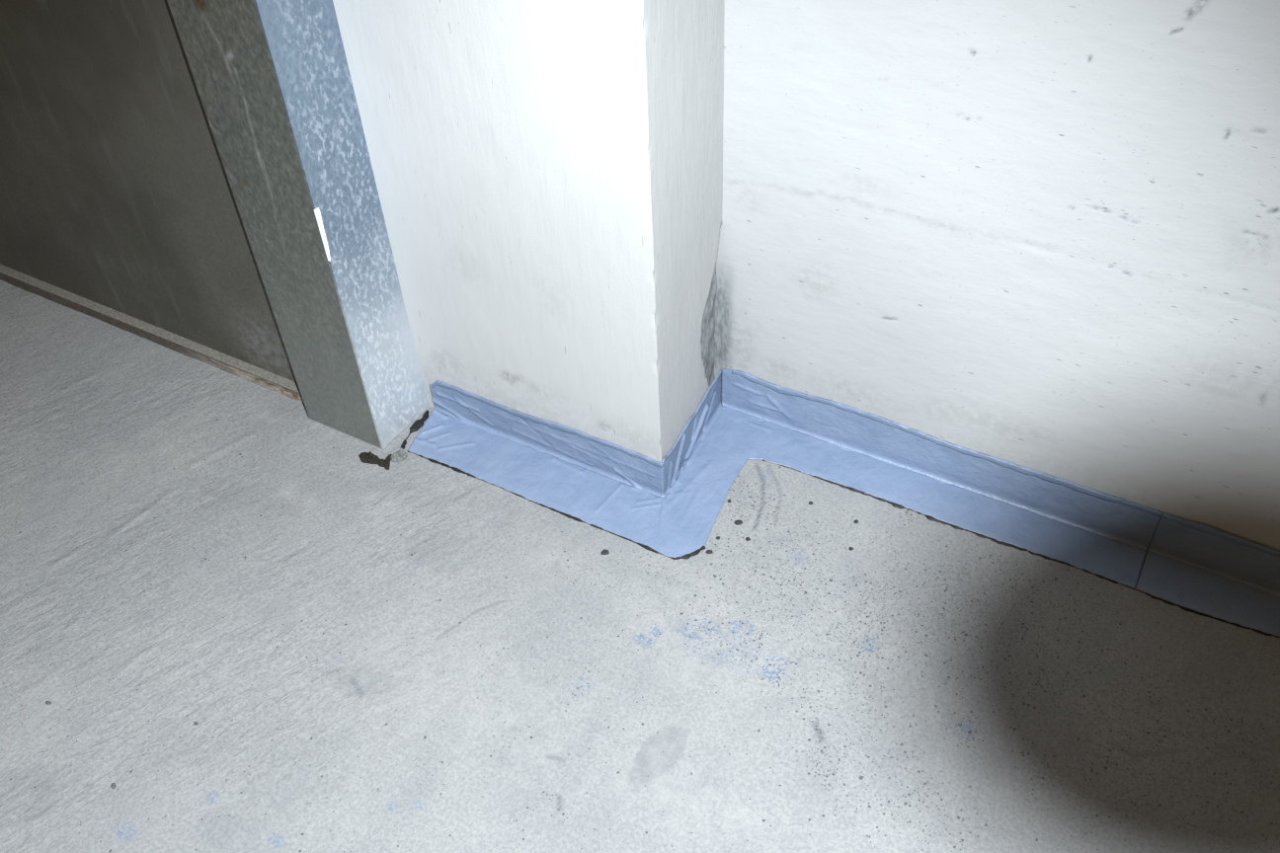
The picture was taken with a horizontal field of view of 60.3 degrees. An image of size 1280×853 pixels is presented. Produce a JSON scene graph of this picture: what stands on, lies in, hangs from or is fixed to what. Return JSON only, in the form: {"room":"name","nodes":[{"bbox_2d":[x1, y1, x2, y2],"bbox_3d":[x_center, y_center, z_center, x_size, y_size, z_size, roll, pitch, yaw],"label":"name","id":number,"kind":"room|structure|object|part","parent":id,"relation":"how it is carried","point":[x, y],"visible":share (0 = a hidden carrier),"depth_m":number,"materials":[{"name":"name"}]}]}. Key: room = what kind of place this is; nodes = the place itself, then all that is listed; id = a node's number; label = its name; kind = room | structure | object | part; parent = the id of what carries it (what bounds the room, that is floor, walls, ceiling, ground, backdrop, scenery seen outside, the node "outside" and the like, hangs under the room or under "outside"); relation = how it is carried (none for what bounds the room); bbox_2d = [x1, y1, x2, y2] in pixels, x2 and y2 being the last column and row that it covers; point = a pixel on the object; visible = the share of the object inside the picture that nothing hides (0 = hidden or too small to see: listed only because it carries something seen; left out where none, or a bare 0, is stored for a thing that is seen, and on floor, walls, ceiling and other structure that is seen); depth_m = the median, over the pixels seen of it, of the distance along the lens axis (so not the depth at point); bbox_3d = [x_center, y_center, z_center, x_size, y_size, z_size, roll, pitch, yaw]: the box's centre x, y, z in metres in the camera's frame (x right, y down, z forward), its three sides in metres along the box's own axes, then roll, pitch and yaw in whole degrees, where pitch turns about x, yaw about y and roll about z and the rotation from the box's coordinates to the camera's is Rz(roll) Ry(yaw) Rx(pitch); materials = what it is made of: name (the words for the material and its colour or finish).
{"room":"basement","nodes":[
{"label":"basement","id":0,"kind":"room"},
{"bbox_2d":[332,0,724,462],"bbox_3d":[-0.286,-0.945,1.032,0.730,2.420,0.272,17,47,20],"label":"pillar","id":1,"kind":"structure","parent":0,"point":[548,174],"depth_m":1.40,"materials":[{"name":"white paint"}]},
{"bbox_2d":[400,369,1163,589],"bbox_3d":[0.153,0.070,1.605,1.080,0.085,0.324,20,48,23],"label":"tape","id":2,"kind":"object","parent":1,"relation":"attached to","point":[670,508],"visible":1,"depth_m":1.64,"materials":[{"name":"blue plastic"}]},
{"bbox_2d":[0,279,1279,852],"bbox_3d":[-0.904,0.526,1.248,7.000,0.002,3.200,20,48,23],"label":"floor","id":3,"kind":"structure","parent":0,"point":[418,655],"depth_m":1.42,"materials":[{"name":"concrete"}]},
{"bbox_2d":[165,0,430,449],"bbox_3d":[-0.488,-0.861,1.012,0.165,2.300,0.124,20,48,23],"label":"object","id":4,"kind":"object","parent":3,"relation":"on","point":[272,78],"visible":1,"depth_m":1.47,"materials":[{"name":"silver metal"}]},
{"bbox_2d":[0,0,303,402],"bbox_3d":[-2.000,-1.341,1.726,3.357,2.154,0.051,20,48,23],"label":"door","id":5,"kind":"structure","parent":4,"relation":"attached to","point":[118,206],"depth_m":1.72,"materials":[{"name":"metal"}]},
{"bbox_3d":[-1.958,-0.571,2.458,3.349,0.028,0.047,20,48,23],"label":"rail","id":6,"kind":"part","parent":5,"relation":"part of","materials":[{"name":"grey metal"}]},
{"bbox_2d":[358,451,378,464],"bbox_3d":[-0.423,0.048,1.719,0.038,0.009,0.023,20,48,23],"label":"clod","id":7,"kind":"object","parent":3,"relation":"on","point":[365,457],"visible":1,"depth_m":1.72,"materials":[{"name":"black soil"}]},
{"bbox_2d":[377,454,392,470],"bbox_3d":[-0.399,0.053,1.714,0.025,0.006,0.034,0,43,4],"label":"clod","id":8,"kind":"object","parent":3,"relation":"on","point":[385,463],"visible":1,"depth_m":1.71,"materials":[{"name":"black soil"}]},
{"bbox_2d":[390,450,407,462],"bbox_3d":[-0.376,0.045,1.719,0.024,0.009,0.028,20,48,23],"label":"lump","id":9,"kind":"object","parent":3,"relation":"on","point":[399,455],"visible":1,"depth_m":1.72,"materials":[{"name":"grey concrete"}]},
{"bbox_2d":[600,549,609,555],"bbox_3d":[-0.050,0.178,1.562,0.012,0.004,0.010,-10,44,-7],"label":"crumb","id":10,"kind":"object","parent":3,"relation":"on","point":[603,552],"visible":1,"depth_m":1.56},
{"bbox_2d":[733,519,742,525],"bbox_3d":[0.142,0.138,1.593,0.012,0.004,0.008,-11,44,-8],"label":"crumb","id":11,"kind":"object","parent":3,"relation":"on","point":[739,521],"visible":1,"depth_m":1.59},
{"bbox_2d":[1135,512,1279,638],"bbox_3d":[1.270,0.381,1.210,1.359,0.082,0.084,20,48,23],"label":"tape","id":12,"kind":"object","parent":3,"relation":"on","point":[1196,568],"visible":1,"depth_m":1.46,"materials":[{"name":"blue plastic"}]},
{"bbox_2d":[714,0,1279,551],"bbox_3d":[1.275,-0.469,0.433,2.815,2.420,0.002,20,48,23],"label":"wall","id":13,"kind":"structure","parent":0,"point":[1043,236],"depth_m":1.33,"materials":[{"name":"white paint"}]}
]}

